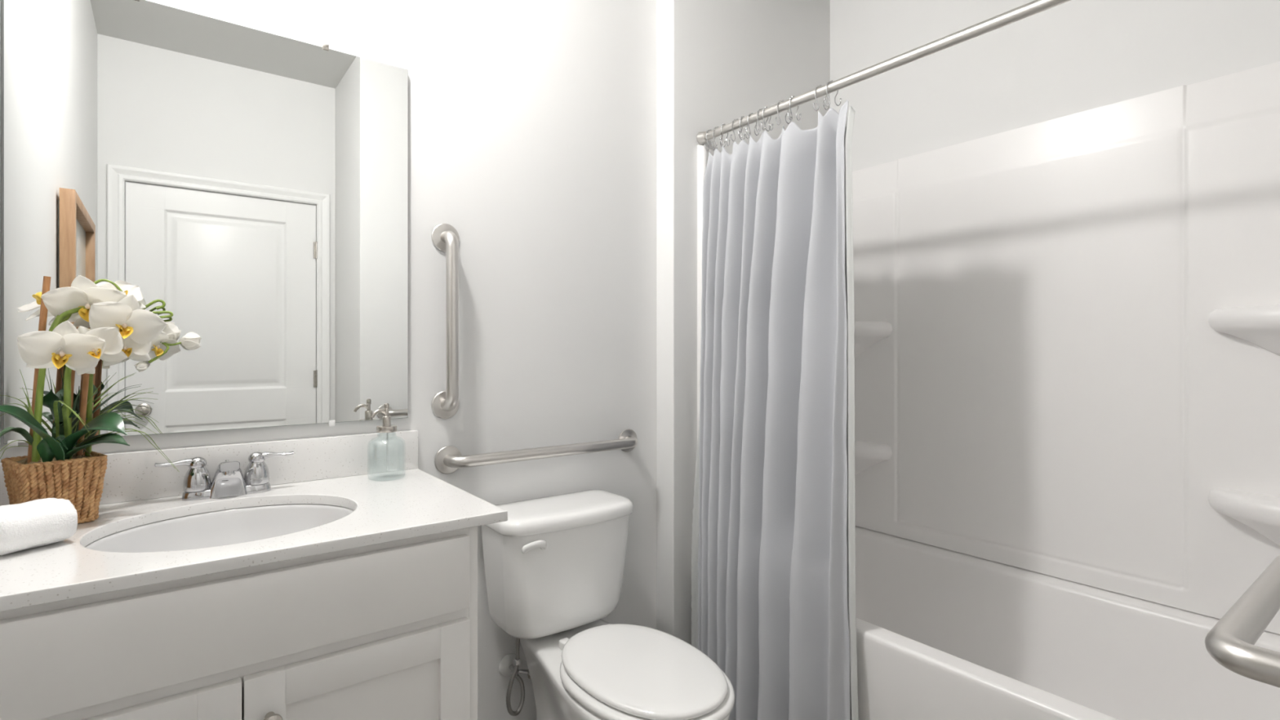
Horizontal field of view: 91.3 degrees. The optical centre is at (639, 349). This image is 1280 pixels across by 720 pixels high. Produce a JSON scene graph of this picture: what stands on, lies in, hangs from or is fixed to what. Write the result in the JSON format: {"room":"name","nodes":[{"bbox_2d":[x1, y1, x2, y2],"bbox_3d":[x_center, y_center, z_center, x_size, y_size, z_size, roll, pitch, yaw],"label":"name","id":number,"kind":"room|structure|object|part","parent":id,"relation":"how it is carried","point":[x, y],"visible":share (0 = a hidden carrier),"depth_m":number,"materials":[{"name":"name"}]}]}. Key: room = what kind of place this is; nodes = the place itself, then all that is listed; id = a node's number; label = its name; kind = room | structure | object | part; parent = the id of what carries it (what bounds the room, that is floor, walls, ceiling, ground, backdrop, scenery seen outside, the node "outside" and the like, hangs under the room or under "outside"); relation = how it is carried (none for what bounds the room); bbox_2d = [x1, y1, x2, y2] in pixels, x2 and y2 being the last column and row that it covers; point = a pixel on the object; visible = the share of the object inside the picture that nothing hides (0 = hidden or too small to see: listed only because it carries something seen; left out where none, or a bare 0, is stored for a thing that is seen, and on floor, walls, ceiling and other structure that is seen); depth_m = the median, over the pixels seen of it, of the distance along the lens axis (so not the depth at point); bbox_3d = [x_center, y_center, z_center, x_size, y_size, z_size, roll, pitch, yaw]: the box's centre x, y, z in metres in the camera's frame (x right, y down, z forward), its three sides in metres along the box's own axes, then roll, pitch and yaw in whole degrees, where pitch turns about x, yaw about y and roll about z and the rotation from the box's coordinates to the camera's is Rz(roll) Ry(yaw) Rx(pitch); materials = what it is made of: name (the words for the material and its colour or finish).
{"room":"bathroom","nodes":[
{"label":"bathroom","id":0,"kind":"room"},
{"bbox_2d":[0,0,0,462],"bbox_3d":[-0.608,-0.110,0.305,0.100,2.700,2.358,0,0,-37],"label":"wall","id":1,"kind":"structure","parent":0,"point":[0,0],"depth_m":1.19,"materials":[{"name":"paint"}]},
{"bbox_2d":[0,0,656,719],"bbox_3d":[-0.592,-0.110,1.735,1.655,2.700,0.100,0,0,-37],"label":"wall","id":2,"kind":"structure","parent":0,"point":[532,123],"depth_m":1.85,"materials":[{"name":"paint"}]},
{"bbox_2d":[3,0,408,448],"bbox_3d":[-0.912,-0.278,1.419,0.753,0.931,0.016,0,0,-37],"label":"wall mirror","id":3,"kind":"object","parent":2,"relation":"attached to","point":[251,183],"visible":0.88,"depth_m":1.38,"materials":[{"name":"clear glass"}]},
{"bbox_2d":[0,429,417,506],"bbox_3d":[-0.902,0.264,1.423,0.781,0.101,0.020,0,0,-37],"label":"backsplash","id":4,"kind":"structure","parent":2,"relation":"attached to","point":[129,476],"depth_m":1.45,"materials":[{"name":"stone"}]},
{"bbox_2d":[431,223,459,418],"bbox_3d":[-0.513,-0.077,1.688,0.077,0.535,0.070,0,0,-37],"label":"grab bar","id":5,"kind":"object","parent":2,"relation":"attached to","point":[445,404],"visible":1,"depth_m":1.66,"materials":[{"name":"silver metal"}]},
{"bbox_2d":[498,638,530,715],"bbox_3d":[-0.353,0.910,1.793,0.097,0.244,0.096,0,0,-37],"label":"water supply valve","id":6,"kind":"object","parent":2,"relation":"attached to","point":[509,664],"visible":0.84,"depth_m":1.78,"materials":[{"name":"silver metal"}]},
{"bbox_2d":[434,428,638,474],"bbox_3d":[-0.264,0.304,1.877,0.687,0.077,0.070,0,0,-37],"label":"grab bar","id":7,"kind":"object","parent":2,"relation":"attached to","point":[448,459],"visible":1,"depth_m":1.79,"materials":[{"name":"silver metal"}]},
{"bbox_2d":[656,0,830,644],"bbox_3d":[0.435,-0.110,2.458,0.955,2.700,0.190,0,0,-37],"label":"wall","id":8,"kind":"structure","parent":0,"point":[719,62],"depth_m":2.15,"materials":[{"name":"paint"}]},
{"bbox_2d":[696,0,1071,145],"bbox_3d":[0.667,-0.731,1.571,0.045,0.045,1.503,0,0,-37],"label":"shower rod","id":9,"kind":"object","parent":8,"relation":"attached to","point":[1036,6],"visible":0.93,"depth_m":1.57,"materials":[{"name":"silver metal"}]},
{"bbox_2d":[704,128,717,151],"bbox_3d":[0.242,-0.713,2.133,0.052,0.075,0.007,0,0,-24],"label":"curtain ring","id":10,"kind":"object","parent":9,"relation":"hanging from","point":[710,129],"visible":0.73,"depth_m":2.13,"materials":[{"name":"silver metal"}]},
{"bbox_2d":[711,126,725,148],"bbox_3d":[0.264,-0.713,2.104,0.052,0.075,0.008,0,0,-13],"label":"curtain ring","id":11,"kind":"object","parent":9,"relation":"hanging from","point":[715,126],"visible":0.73,"depth_m":2.10,"materials":[{"name":"silver metal"}]},
{"bbox_2d":[719,124,730,146],"bbox_3d":[0.283,-0.713,2.080,0.052,0.075,0.007,0,0,-42],"label":"curtain ring","id":12,"kind":"object","parent":9,"relation":"hanging from","point":[722,124],"visible":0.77,"depth_m":2.07,"materials":[{"name":"silver metal"}]},
{"bbox_2d":[697,100,850,719],"bbox_3d":[0.389,0.258,1.884,0.585,1.865,0.191,0,0,44],"label":"shower curtain","id":13,"kind":"object","parent":12,"relation":"hanging from","point":[773,609],"visible":0.96,"depth_m":1.85,"materials":[{"name":"grey fabric"}]},
{"bbox_2d":[729,118,745,141],"bbox_3d":[0.318,-0.713,2.033,0.052,0.075,0.008,0,0,-9],"label":"curtain ring","id":14,"kind":"object","parent":9,"relation":"hanging from","point":[731,135],"visible":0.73,"depth_m":2.03,"materials":[{"name":"silver metal"}]},
{"bbox_2d":[737,115,750,138],"bbox_3d":[0.335,-0.713,2.012,0.052,0.075,0.008,0,0,-35],"label":"curtain ring","id":15,"kind":"object","parent":9,"relation":"hanging from","point":[741,116],"visible":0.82,"depth_m":2.00,"materials":[{"name":"silver metal"}]},
{"bbox_2d":[746,112,759,135],"bbox_3d":[0.357,-0.713,1.982,0.052,0.075,0.008,0,0,-26],"label":"curtain ring","id":16,"kind":"object","parent":9,"relation":"hanging from","point":[749,113],"visible":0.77,"depth_m":1.98,"materials":[{"name":"silver metal"}]},
{"bbox_2d":[755,108,771,132],"bbox_3d":[0.384,-0.713,1.947,0.052,0.075,0.008,0,0,-8],"label":"curtain ring","id":17,"kind":"object","parent":9,"relation":"hanging from","point":[761,108],"visible":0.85,"depth_m":1.95,"materials":[{"name":"silver metal"}]},
{"bbox_2d":[760,106,773,130],"bbox_3d":[0.394,-0.713,1.934,0.052,0.075,0.008,0,0,-33],"label":"curtain ring","id":18,"kind":"object","parent":9,"relation":"hanging from","point":[772,124],"visible":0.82,"depth_m":1.93,"materials":[{"name":"silver metal"}]},
{"bbox_2d":[774,100,791,124],"bbox_3d":[0.432,-0.713,1.883,0.052,0.075,0.008,0,0,-7],"label":"curtain ring","id":19,"kind":"object","parent":9,"relation":"hanging from","point":[775,117],"visible":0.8,"depth_m":1.88,"materials":[{"name":"silver metal"}]},
{"bbox_2d":[787,95,801,120],"bbox_3d":[0.457,-0.713,1.851,0.052,0.075,0.008,0,0,-29],"label":"curtain ring","id":20,"kind":"object","parent":9,"relation":"hanging from","point":[792,96],"visible":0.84,"depth_m":1.85,"materials":[{"name":"silver metal"}]},
{"bbox_2d":[813,84,830,111],"bbox_3d":[0.515,-0.713,1.774,0.052,0.075,0.008,0,0,-9],"label":"curtain ring","id":21,"kind":"object","parent":9,"relation":"hanging from","point":[815,88],"visible":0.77,"depth_m":1.77,"materials":[{"name":"silver metal"}]},
{"bbox_2d":[823,80,841,106],"bbox_3d":[0.538,-0.713,1.744,0.052,0.075,0.008,0,0,-10],"label":"curtain ring","id":22,"kind":"object","parent":9,"relation":"hanging from","point":[827,84],"visible":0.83,"depth_m":1.74,"materials":[{"name":"silver metal"}]},
{"bbox_2d":[830,0,1279,171],"bbox_3d":[1.288,-0.110,2.042,0.100,2.700,1.545,0,0,-37],"label":"wall","id":23,"kind":"structure","parent":0,"point":[1073,56],"depth_m":2.04,"materials":[{"name":"paint"}]},
{"bbox_3d":[0.411,1.290,1.079,2.660,0.100,2.358,0,0,-37],"label":"floor","id":24,"kind":"structure","parent":0,"visible":0},
{"bbox_2d":[0,526,477,719],"bbox_3d":[-0.750,0.788,1.180,0.728,0.904,0.590,0,0,-37],"label":"vanity cabinet","id":25,"kind":"object","parent":24,"relation":"on","point":[388,630],"visible":0.91,"depth_m":0.98,"materials":[{"name":"white paint"}]},
{"bbox_3d":[-0.743,0.807,0.868,0.322,0.596,0.018,0,0,-37],"label":"cabinet door","id":26,"kind":"part","parent":25,"relation":"part of","materials":[{"name":"white paint"}]},
{"bbox_2d":[0,429,507,611],"bbox_3d":[-0.739,0.275,1.208,0.781,0.121,0.561,0,0,-37],"label":"countertop","id":27,"kind":"structure","parent":25,"relation":"on","point":[402,501],"depth_m":1.24,"materials":[{"name":"stone"}]},
{"bbox_2d":[0,497,77,555],"bbox_3d":[-0.974,0.279,0.993,0.093,0.071,0.102,0,0,22],"label":"rolled towel","id":28,"kind":"object","parent":27,"relation":"on","point":[39,522],"visible":1,"depth_m":0.97,"materials":[{"name":"white fabric"}]},
{"bbox_2d":[0,275,201,523],"bbox_3d":[-1.011,0.091,1.176,0.209,0.447,0.312,0,0,43],"label":"potted orchid","id":29,"kind":"object","parent":27,"relation":"on","point":[111,326],"visible":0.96,"depth_m":1.12,"materials":[{"name":"plant"}]},
{"bbox_3d":[-1.079,0.171,1.088,0.011,0.065,0.085,0,0,18],"label":"grass blade","id":30,"kind":"part","parent":29,"relation":"part of","materials":[{"name":"green plant"}]},
{"bbox_3d":[-1.080,0.190,1.101,0.003,0.042,0.084,0,0,39],"label":"grass blade","id":31,"kind":"part","parent":29,"relation":"part of","materials":[{"name":"green plant"}]},
{"bbox_3d":[-1.106,0.142,1.116,0.063,0.123,0.013,0,0,-22],"label":"grass blade","id":32,"kind":"part","parent":29,"relation":"part of","materials":[{"name":"green plant"}]},
{"bbox_3d":[-1.070,0.179,1.084,0.017,0.049,0.102,0,0,-7],"label":"grass blade","id":33,"kind":"part","parent":29,"relation":"part of","materials":[{"name":"green plant"}]},
{"bbox_3d":[-1.076,0.119,1.113,0.044,0.168,0.010,0,0,-5],"label":"grass blade","id":34,"kind":"part","parent":29,"relation":"part of","materials":[{"name":"green plant"}]},
{"bbox_3d":[-1.093,0.151,1.140,0.124,0.105,0.016,0,0,0],"label":"grass blade","id":35,"kind":"part","parent":29,"relation":"part of","materials":[{"name":"green plant"}]},
{"bbox_3d":[-1.062,0.134,1.099,0.006,0.138,0.047,0,0,8],"label":"grass blade","id":36,"kind":"part","parent":29,"relation":"part of","materials":[{"name":"green plant"}]},
{"bbox_3d":[-1.052,0.082,1.109,0.042,0.287,0.012,0,0,-30],"label":"flower stem","id":37,"kind":"part","parent":29,"relation":"part of","materials":[{"name":"green plant"}]},
{"bbox_2d":[0,450,107,523],"bbox_3d":[-1.060,0.254,1.135,0.125,0.120,0.125,0,0,34],"label":"woven basket","id":38,"kind":"object","parent":29,"relation":"attached to","point":[77,477],"depth_m":1.10,"materials":[{"name":"wicker"}]},
{"bbox_3d":[-1.043,0.137,1.131,0.083,0.133,0.006,0,0,8],"label":"grass blade","id":39,"kind":"part","parent":29,"relation":"part of","materials":[{"name":"green plant"}]},
{"bbox_3d":[-1.012,0.086,1.149,0.069,0.278,0.014,0,0,-37],"label":"flower stem","id":40,"kind":"part","parent":29,"relation":"part of","materials":[{"name":"green plant"}]},
{"bbox_3d":[-1.023,-0.058,1.129,0.011,0.048,0.059,0,0,42],"label":"flower stem","id":41,"kind":"part","parent":29,"relation":"part of","materials":[{"name":"green plant"}]},
{"bbox_3d":[-1.008,0.146,1.111,0.052,0.115,0.109,0,0,-37],"label":"grass blade","id":42,"kind":"part","parent":29,"relation":"part of","materials":[{"name":"green plant"}]},
{"bbox_3d":[-1.002,0.151,1.101,0.091,0.105,0.021,0,0,29],"label":"grass blade","id":43,"kind":"part","parent":29,"relation":"part of","materials":[{"name":"green plant"}]},
{"bbox_3d":[-1.006,0.075,1.210,0.106,0.281,0.010,0,0,-28],"label":"flower stem","id":44,"kind":"part","parent":29,"relation":"part of","materials":[{"name":"green plant"}]},
{"bbox_3d":[-1.023,-0.082,1.156,0.019,0.103,0.102,0,0,35],"label":"flower stem","id":45,"kind":"part","parent":29,"relation":"part of","materials":[{"name":"green plant"}]},
{"bbox_3d":[-1.036,0.127,1.178,0.005,0.153,0.065,0,0,28],"label":"grass blade","id":46,"kind":"part","parent":29,"relation":"part of","materials":[{"name":"green plant"}]},
{"bbox_3d":[-1.067,0.147,1.201,0.007,0.113,0.124,0,0,5],"label":"grass blade","id":47,"kind":"part","parent":29,"relation":"part of","materials":[{"name":"green plant"}]},
{"bbox_3d":[-1.052,0.127,1.194,0.012,0.153,0.148,0,0,21],"label":"grass blade","id":48,"kind":"part","parent":29,"relation":"part of","materials":[{"name":"green plant"}]},
{"bbox_3d":[-1.044,0.139,1.200,0.019,0.128,0.156,0,0,13],"label":"grass blade","id":49,"kind":"part","parent":29,"relation":"part of","materials":[{"name":"green plant"}]},
{"bbox_3d":[-0.996,0.163,1.165,0.117,0.081,0.003,0,0,-35],"label":"grass blade","id":50,"kind":"part","parent":29,"relation":"part of","materials":[{"name":"green plant"}]},
{"bbox_3d":[-1.017,0.157,1.199,0.130,0.093,0.061,0,0,-37],"label":"grass blade","id":51,"kind":"part","parent":29,"relation":"part of","materials":[{"name":"green plant"}]},
{"bbox_3d":[-1.006,0.150,1.202,0.125,0.107,0.028,0,0,-37],"label":"grass blade","id":52,"kind":"part","parent":29,"relation":"part of","materials":[{"name":"green plant"}]},
{"bbox_3d":[-0.999,0.169,1.179,0.142,0.069,0.005,0,0,-43],"label":"grass blade","id":53,"kind":"part","parent":29,"relation":"part of","materials":[{"name":"green plant"}]},
{"bbox_3d":[-1.033,0.144,1.204,0.007,0.118,0.153,0,0,38],"label":"grass blade","id":54,"kind":"part","parent":29,"relation":"part of","materials":[{"name":"green plant"}]},
{"bbox_3d":[-0.986,0.197,1.168,0.202,0.087,0.017,0,0,-29],"label":"grass blade","id":55,"kind":"part","parent":29,"relation":"part of","materials":[{"name":"green plant"}]},
{"bbox_3d":[-0.975,0.190,1.164,0.177,0.084,0.014,0,0,-31],"label":"grass blade","id":56,"kind":"part","parent":29,"relation":"part of","materials":[{"name":"green plant"}]},
{"bbox_3d":[-0.961,-0.086,1.231,0.042,0.026,0.007,0,0,-30],"label":"flower stem","id":57,"kind":"part","parent":29,"relation":"part of","materials":[{"name":"green plant"}]},
{"bbox_3d":[-0.954,0.015,1.237,0.006,0.026,0.031,0,0,42],"label":"flower stem","id":58,"kind":"part","parent":29,"relation":"part of","materials":[{"name":"green plant"}]},
{"bbox_3d":[-0.955,-0.067,1.235,0.053,0.019,0.008,0,0,-32],"label":"flower stem","id":59,"kind":"part","parent":29,"relation":"part of","materials":[{"name":"green plant"}]},
{"bbox_3d":[-0.949,-0.006,1.249,0.014,0.022,0.008,0,0,-3],"label":"flower stem","id":60,"kind":"part","parent":29,"relation":"part of","materials":[{"name":"green plant"}]},
{"bbox_3d":[-0.951,-0.032,1.249,0.062,0.050,0.007,0,0,-37],"label":"flower stem","id":61,"kind":"part","parent":29,"relation":"part of","materials":[{"name":"green plant"}]},
{"bbox_2d":[84,503,353,552],"bbox_3d":[-0.758,0.410,1.164,0.466,0.150,0.396,0,0,-37],"label":"sink basin","id":62,"kind":"object","parent":27,"relation":"in","point":[246,524],"visible":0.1,"depth_m":1.29,"materials":[{"name":"white ceramic"}]},
{"bbox_2d":[154,450,294,500],"bbox_3d":[-0.885,0.271,1.345,0.252,0.087,0.081,0,0,-37],"label":"faucet","id":63,"kind":"object","parent":27,"relation":"on","point":[228,480],"visible":0.99,"depth_m":1.33,"materials":[{"name":"silver metal"}]},
{"bbox_3d":[-0.960,0.242,1.308,0.089,0.029,0.034,0,0,-37],"label":"handle lever","id":64,"kind":"part","parent":63,"relation":"part of","materials":[{"name":"silver metal"}]},
{"bbox_3d":[-0.938,0.271,1.325,0.049,0.052,0.049,0,0,-37],"label":"handle","id":65,"kind":"part","parent":63,"relation":"part of","materials":[{"name":"silver metal"}]},
{"bbox_3d":[-0.895,0.306,1.357,0.162,0.018,0.049,0,0,-37],"label":"deck plate","id":66,"kind":"part","parent":63,"relation":"part of","materials":[{"name":"silver metal"}]},
{"bbox_3d":[-0.885,0.275,1.344,0.077,0.078,0.079,0,0,-37],"label":"spout","id":67,"kind":"part","parent":63,"relation":"part of","materials":[{"name":"silver metal"}]},
{"bbox_3d":[-0.852,0.271,1.390,0.049,0.052,0.049,0,0,-37],"label":"handle","id":68,"kind":"part","parent":63,"relation":"part of","materials":[{"name":"silver metal"}]},
{"bbox_3d":[-0.830,0.242,1.406,0.089,0.029,0.034,0,0,-37],"label":"handle lever","id":69,"kind":"part","parent":63,"relation":"part of","materials":[{"name":"silver metal"}]},
{"bbox_2d":[371,403,396,470],"bbox_3d":[-0.619,0.223,1.529,0.086,0.183,0.086,0,0,-37],"label":"soap dispenser","id":70,"kind":"object","parent":27,"relation":"on","point":[386,427],"visible":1,"depth_m":1.52,"materials":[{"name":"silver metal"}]},
{"bbox_3d":[-0.632,0.155,1.517,0.040,0.021,0.009,0,0,-43],"label":"pump spout","id":71,"kind":"part","parent":70,"relation":"part of","materials":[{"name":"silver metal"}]},
{"bbox_3d":[-0.570,0.575,0.967,0.029,0.029,0.033,0,0,-37],"label":"door knob","id":72,"kind":"part","parent":25,"relation":"part of","materials":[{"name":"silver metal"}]},
{"bbox_3d":[-0.469,0.807,1.076,0.360,0.596,0.018,0,0,-37],"label":"cabinet door","id":73,"kind":"part","parent":25,"relation":"part of","materials":[{"name":"white paint"}]},
{"bbox_2d":[481,488,734,719],"bbox_3d":[-0.077,0.840,1.599,0.422,0.798,0.720,0,0,-37],"label":"toilet","id":74,"kind":"object","parent":24,"relation":"on","point":[554,569],"visible":0.94,"depth_m":1.65,"materials":[{"name":"white ceramic"}]},
{"bbox_3d":[-0.273,0.514,1.632,0.032,0.032,0.087,0,0,35],"label":"flush handle","id":75,"kind":"part","parent":74,"relation":"part of","materials":[{"name":"white plastic"}]},
{"bbox_3d":[-0.228,0.636,1.797,0.406,0.301,0.217,0,0,-37],"label":"tank","id":76,"kind":"part","parent":74,"relation":"part of","materials":[{"name":"white ceramic"}]},
{"bbox_3d":[-0.224,0.463,1.792,0.422,0.044,0.233,0,0,-37],"label":"tank lid","id":77,"kind":"part","parent":74,"relation":"part of","materials":[{"name":"white ceramic"}]},
{"bbox_3d":[-0.050,1.020,1.585,0.354,0.437,0.655,0,0,-37],"label":"bowl","id":78,"kind":"part","parent":74,"relation":"part of","materials":[{"name":"white ceramic"}]},
{"bbox_3d":[0.003,0.770,1.522,0.328,0.020,0.476,0,0,-37],"label":"seat lid","id":79,"kind":"part","parent":74,"relation":"part of","materials":[{"name":"white plastic"}]},
{"bbox_3d":[0.013,0.791,1.510,0.360,0.019,0.470,0,0,-37],"label":"seat","id":80,"kind":"part","parent":74,"relation":"part of","materials":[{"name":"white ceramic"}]},
{"bbox_2d":[697,61,1279,719],"bbox_3d":[0.950,0.265,1.785,0.748,1.950,1.504,0,0,-37],"label":"shower","id":81,"kind":"object","parent":24,"relation":"on","point":[1067,330],"visible":0.74,"depth_m":1.83,"materials":[{"name":"white plastic"}]},
{"bbox_3d":[0.513,0.018,2.353,0.738,1.444,0.070,0,0,-37],"label":"surround panel","id":82,"kind":"part","parent":81,"relation":"part of","materials":[{"name":"white plastic"}]},
{"bbox_2d":[691,106,858,719],"bbox_3d":[0.426,0.246,1.909,0.164,1.808,0.626,0,0,-37],"label":"liner","id":83,"kind":"object","parent":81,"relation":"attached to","point":[849,264],"visible":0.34,"depth_m":1.67,"materials":[{"name":"white plastic"}]},
{"bbox_2d":[853,321,892,357],"bbox_3d":[0.814,-0.015,2.425,0.126,0.180,0.297,0,0,-37],"label":"corner shelf","id":84,"kind":"object","parent":81,"relation":"attached to","point":[872,339],"depth_m":2.36,"materials":[{"name":"white plastic"}]},
{"bbox_2d":[854,440,892,475],"bbox_3d":[0.814,0.448,2.425,0.126,0.180,0.297,0,0,-37],"label":"corner shelf","id":85,"kind":"object","parent":81,"relation":"attached to","point":[871,457],"depth_m":2.36,"materials":[{"name":"white plastic"}]},
{"bbox_3d":[1.230,-0.007,1.998,0.044,1.405,1.501,0,0,-37],"label":"surround panel","id":86,"kind":"part","parent":81,"relation":"part of","materials":[{"name":"white plastic"}]},
{"bbox_2d":[855,525,1279,719],"bbox_3d":[0.947,0.967,1.783,0.724,0.547,1.493,0,0,-37],"label":"tub","id":87,"kind":"object","parent":81,"relation":"in","point":[944,631],"depth_m":1.75,"materials":[{"name":"white plastic"}]},
{"bbox_2d":[1208,488,1279,546],"bbox_3d":[1.530,0.448,1.482,0.126,0.180,0.297,0,0,-37],"label":"corner shelf","id":88,"kind":"object","parent":81,"relation":"attached to","point":[1237,517],"depth_m":1.55,"materials":[{"name":"white plastic"}]},
{"bbox_2d":[1208,304,1279,355],"bbox_3d":[1.530,-0.015,1.482,0.126,0.180,0.297,0,0,-37],"label":"corner shelf","id":89,"kind":"object","parent":81,"relation":"attached to","point":[1233,330],"depth_m":1.54,"materials":[{"name":"white plastic"}]},
{"bbox_3d":[1.349,-0.110,0.759,1.553,2.700,0.613,0,0,-37],"label":"wall","id":90,"kind":"structure","parent":0,"visible":0},
{"bbox_2d":[1204,555,1279,688],"bbox_3d":[0.797,0.315,0.771,0.535,0.077,0.074,0,0,-37],"label":"grab bar","id":91,"kind":"object","parent":90,"relation":"attached to","point":[1231,642],"visible":1,"depth_m":0.67,"materials":[{"name":"silver metal"}]}
]}

